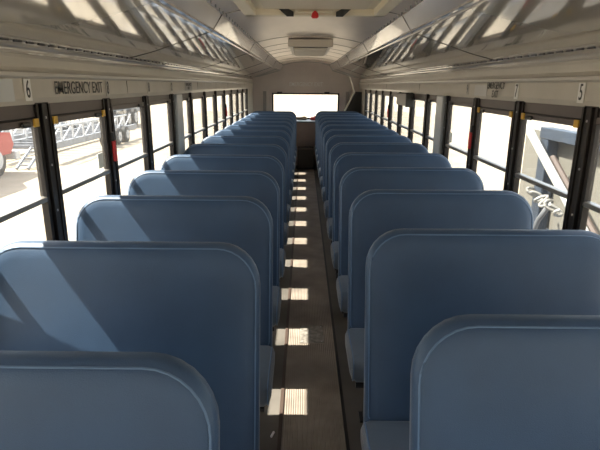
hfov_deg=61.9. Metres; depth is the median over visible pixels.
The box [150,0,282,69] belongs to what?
panel
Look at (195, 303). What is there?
seat
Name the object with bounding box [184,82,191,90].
label
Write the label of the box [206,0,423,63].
ceiling
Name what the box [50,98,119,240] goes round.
window
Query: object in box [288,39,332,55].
ceiling vent
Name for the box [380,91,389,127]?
window
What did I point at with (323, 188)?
cushion
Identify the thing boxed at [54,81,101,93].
label
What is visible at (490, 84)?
label
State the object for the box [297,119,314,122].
shelf
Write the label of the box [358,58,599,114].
wall
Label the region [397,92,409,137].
window
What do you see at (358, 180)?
seat
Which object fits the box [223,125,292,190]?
seat
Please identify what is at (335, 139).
seat
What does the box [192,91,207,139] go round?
window
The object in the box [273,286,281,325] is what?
cushion
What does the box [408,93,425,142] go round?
window
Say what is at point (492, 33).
luggage rack
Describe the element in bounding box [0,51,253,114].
wall
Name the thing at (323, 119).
seat
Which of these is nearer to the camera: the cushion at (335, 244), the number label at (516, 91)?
the number label at (516, 91)
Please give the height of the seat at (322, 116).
1.130 m
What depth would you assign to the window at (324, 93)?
10.82 m
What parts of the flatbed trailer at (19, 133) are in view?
rail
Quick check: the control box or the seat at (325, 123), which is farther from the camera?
the seat at (325, 123)
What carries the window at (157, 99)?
in the wall at (125, 81)
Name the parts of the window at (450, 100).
post, meeting rail, rail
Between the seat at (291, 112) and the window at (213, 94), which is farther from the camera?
the seat at (291, 112)
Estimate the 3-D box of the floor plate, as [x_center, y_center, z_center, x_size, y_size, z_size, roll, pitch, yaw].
[0.079,0.742,3.411,0.160,0.006,0.250,0,16,0]
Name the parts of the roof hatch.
hinge arm, release knob, latch plate, hatch panel, hinge arm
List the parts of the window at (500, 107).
release handle, post, meeting rail, rail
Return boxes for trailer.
[0,118,98,139]
[11,114,136,169]
[90,107,139,124]
[519,120,599,234]
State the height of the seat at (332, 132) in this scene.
1.130 m
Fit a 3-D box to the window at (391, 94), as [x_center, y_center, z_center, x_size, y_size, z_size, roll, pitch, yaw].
[1.247,-1.383,6.677,0.085,0.770,0.711,0,16,0]
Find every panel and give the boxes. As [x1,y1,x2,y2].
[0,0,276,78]
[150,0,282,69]
[329,0,488,69]
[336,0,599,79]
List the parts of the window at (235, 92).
post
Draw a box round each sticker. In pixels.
[0,79,14,101]
[474,85,486,95]
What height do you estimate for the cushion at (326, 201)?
0.133 m
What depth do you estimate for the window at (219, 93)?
6.89 m
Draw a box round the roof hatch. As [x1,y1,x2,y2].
[232,0,402,18]
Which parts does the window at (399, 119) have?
post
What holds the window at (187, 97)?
in the wall at (125, 81)
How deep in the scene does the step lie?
10.01 m
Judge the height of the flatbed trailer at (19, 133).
1.205 m
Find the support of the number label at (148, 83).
attached to the wall at (125, 81)
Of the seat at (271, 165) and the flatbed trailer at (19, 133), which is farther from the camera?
the flatbed trailer at (19, 133)
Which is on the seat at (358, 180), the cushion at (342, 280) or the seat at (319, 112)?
the cushion at (342, 280)
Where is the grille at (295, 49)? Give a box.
[293,47,327,52]
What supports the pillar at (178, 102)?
attached to the wall at (125, 81)
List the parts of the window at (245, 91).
glass, post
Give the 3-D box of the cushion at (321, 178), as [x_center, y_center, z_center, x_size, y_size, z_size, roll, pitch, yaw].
[0.737,-0.547,6.512,0.956,0.133,0.345,0,16,0]
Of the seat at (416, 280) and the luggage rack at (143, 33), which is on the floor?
the seat at (416, 280)
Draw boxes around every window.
[0,102,66,240]
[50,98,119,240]
[111,95,153,194]
[149,94,176,169]
[182,92,194,146]
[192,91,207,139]
[206,91,217,133]
[217,90,226,128]
[225,90,232,125]
[232,89,238,120]
[238,89,243,119]
[243,89,247,116]
[272,92,338,118]
[364,89,369,116]
[369,90,374,118]
[374,90,381,121]
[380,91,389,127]
[387,91,398,131]
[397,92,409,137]
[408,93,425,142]
[422,94,439,149]
[441,95,472,167]
[467,97,514,189]
[504,101,582,229]
[564,106,599,229]
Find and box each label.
[23,79,32,100]
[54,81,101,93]
[105,81,109,95]
[147,82,149,93]
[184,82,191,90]
[487,82,504,97]
[514,84,518,98]
[576,83,585,102]
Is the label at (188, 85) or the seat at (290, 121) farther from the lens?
the seat at (290, 121)
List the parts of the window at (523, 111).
post, meeting rail, rail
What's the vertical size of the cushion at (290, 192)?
0.133 m
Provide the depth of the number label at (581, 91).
2.13 m
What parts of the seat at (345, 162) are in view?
backrest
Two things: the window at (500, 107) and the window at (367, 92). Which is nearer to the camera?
the window at (500, 107)
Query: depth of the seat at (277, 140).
5.09 m
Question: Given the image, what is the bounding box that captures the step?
[297,146,313,168]
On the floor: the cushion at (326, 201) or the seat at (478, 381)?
the seat at (478, 381)
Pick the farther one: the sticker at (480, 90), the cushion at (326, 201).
the cushion at (326, 201)
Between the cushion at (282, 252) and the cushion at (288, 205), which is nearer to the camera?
the cushion at (282, 252)
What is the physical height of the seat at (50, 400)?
1.130 m
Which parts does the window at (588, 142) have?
meeting rail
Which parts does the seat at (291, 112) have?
backrest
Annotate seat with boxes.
[0,240,259,449]
[0,351,219,449]
[76,195,274,411]
[128,170,281,330]
[161,154,285,281]
[184,144,288,245]
[200,136,290,222]
[213,130,291,205]
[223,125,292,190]
[232,121,293,180]
[238,118,294,171]
[244,115,295,163]
[249,113,296,155]
[253,111,296,151]
[314,111,357,150]
[315,113,361,156]
[316,115,367,162]
[317,118,372,168]
[318,121,379,202]
[320,124,387,188]
[321,129,398,201]
[324,135,411,244]
[327,142,428,277]
[331,152,451,312]
[336,167,483,316]
[345,189,532,422]
[360,228,599,449]
[409,314,599,449]
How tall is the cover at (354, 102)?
0.882 m
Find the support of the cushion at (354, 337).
on the seat at (374, 213)
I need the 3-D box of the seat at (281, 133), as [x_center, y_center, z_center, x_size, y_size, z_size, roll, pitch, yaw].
[-0.568,-0.491,5.714,0.956,1.130,0.558,0,16,0]
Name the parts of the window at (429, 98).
post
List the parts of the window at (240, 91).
glass, post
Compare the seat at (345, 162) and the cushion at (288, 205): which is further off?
the cushion at (288, 205)
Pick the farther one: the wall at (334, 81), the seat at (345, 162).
the wall at (334, 81)
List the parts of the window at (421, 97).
post, meeting rail, rail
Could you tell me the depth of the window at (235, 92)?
8.26 m
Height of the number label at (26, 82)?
0.084 m
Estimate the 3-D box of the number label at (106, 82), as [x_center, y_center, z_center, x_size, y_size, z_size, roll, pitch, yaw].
[-1.069,-0.760,2.783,0.003,0.084,0.050,0,16,0]
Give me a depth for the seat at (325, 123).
7.33 m
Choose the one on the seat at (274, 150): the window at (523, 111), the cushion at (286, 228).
the cushion at (286, 228)
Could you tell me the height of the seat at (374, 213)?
1.130 m
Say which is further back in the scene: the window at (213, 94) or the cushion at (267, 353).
the window at (213, 94)
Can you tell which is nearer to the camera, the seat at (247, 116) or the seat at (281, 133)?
the seat at (281, 133)
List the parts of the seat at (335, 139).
backrest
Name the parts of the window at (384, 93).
post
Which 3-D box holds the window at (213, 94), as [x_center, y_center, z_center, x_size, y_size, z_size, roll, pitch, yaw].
[-1.070,-1.213,6.019,0.071,0.770,0.711,0,16,0]
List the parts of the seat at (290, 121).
backrest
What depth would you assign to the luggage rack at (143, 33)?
2.25 m
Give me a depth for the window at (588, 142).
2.11 m
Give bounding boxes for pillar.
[174,94,184,154]
[432,96,445,153]
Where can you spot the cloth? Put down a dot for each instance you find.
(302, 117)
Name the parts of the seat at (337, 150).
backrest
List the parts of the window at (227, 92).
post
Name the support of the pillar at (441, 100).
attached to the wall at (557, 83)
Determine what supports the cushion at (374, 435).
on the seat at (416, 280)
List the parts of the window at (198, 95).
rail, meeting rail, post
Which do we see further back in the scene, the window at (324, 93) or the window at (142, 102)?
the window at (324, 93)
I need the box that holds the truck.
[0,132,20,176]
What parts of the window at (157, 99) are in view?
rail, meeting rail, post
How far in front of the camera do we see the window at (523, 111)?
2.62 m
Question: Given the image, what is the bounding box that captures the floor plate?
[300,325,323,342]
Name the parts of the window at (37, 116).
rail, meeting rail, post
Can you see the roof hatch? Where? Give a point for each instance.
(314, 9)
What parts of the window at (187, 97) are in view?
post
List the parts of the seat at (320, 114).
backrest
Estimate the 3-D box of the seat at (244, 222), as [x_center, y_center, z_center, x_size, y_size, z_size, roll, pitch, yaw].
[-0.595,0.476,2.265,0.956,1.130,0.558,0,16,0]
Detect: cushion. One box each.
[260,346,274,406]
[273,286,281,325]
[280,248,285,277]
[284,223,288,245]
[287,204,290,222]
[289,190,291,203]
[320,176,322,188]
[321,187,324,201]
[324,200,327,217]
[327,218,331,239]
[331,241,338,268]
[336,275,347,312]
[345,328,364,381]
[360,421,409,449]
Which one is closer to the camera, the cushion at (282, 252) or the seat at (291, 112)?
the cushion at (282, 252)
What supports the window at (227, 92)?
in the wall at (125, 81)
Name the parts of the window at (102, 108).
rail, meeting rail, post, release handle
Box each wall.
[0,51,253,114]
[253,61,359,111]
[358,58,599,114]
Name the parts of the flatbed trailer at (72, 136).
rail, frame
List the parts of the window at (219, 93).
post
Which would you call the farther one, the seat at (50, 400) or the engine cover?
the engine cover
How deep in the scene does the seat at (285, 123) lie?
7.16 m
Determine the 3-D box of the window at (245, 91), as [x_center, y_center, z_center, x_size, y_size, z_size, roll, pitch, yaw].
[-1.043,-2.173,9.442,0.071,0.770,0.711,0,16,0]
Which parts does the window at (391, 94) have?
post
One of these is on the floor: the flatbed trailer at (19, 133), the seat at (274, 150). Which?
the seat at (274, 150)
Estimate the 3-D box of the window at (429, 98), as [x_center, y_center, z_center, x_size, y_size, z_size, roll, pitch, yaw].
[1.238,-0.807,4.623,0.071,0.770,0.711,0,16,0]
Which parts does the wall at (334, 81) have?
panel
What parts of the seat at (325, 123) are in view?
backrest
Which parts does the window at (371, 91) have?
post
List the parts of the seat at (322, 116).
backrest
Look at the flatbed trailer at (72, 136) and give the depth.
18.93 m
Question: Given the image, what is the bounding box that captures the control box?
[396,93,413,106]
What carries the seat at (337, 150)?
on the floor
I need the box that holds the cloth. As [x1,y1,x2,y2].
[297,116,306,119]
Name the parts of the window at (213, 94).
post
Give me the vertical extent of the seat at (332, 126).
1.130 m
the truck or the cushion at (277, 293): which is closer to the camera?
the cushion at (277, 293)
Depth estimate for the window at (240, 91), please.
8.90 m
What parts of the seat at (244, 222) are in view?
backrest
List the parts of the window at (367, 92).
post, glass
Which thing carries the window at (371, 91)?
in the wall at (557, 83)
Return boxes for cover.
[295,119,316,164]
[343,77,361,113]
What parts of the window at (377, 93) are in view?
post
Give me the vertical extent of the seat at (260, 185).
1.130 m
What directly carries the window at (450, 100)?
in the wall at (557, 83)
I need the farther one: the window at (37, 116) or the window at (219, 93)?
the window at (219, 93)
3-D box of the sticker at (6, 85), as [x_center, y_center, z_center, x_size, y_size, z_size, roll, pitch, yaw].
[-1.078,-0.480,1.785,0.002,0.082,0.200,0,16,0]
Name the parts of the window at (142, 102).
rail, meeting rail, post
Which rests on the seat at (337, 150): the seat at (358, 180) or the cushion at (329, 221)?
the cushion at (329, 221)
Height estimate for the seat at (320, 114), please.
1.130 m
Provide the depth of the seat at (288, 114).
9.24 m
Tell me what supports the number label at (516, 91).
attached to the wall at (557, 83)
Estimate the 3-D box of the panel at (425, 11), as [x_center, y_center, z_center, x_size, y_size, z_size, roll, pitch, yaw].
[0.655,-1.559,4.169,0.173,0.164,13.480,0,16,0]
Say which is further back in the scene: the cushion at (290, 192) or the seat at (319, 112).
the seat at (319, 112)
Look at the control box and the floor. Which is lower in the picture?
the floor
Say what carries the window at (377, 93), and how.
in the wall at (557, 83)
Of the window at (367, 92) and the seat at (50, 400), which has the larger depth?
the window at (367, 92)
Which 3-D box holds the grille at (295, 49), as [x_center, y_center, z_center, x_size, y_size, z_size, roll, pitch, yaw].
[0.115,-2.038,5.872,0.370,0.031,1.090,0,16,0]
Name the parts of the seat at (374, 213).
seat frame, leg, backrest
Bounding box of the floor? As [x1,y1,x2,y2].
[260,165,363,449]

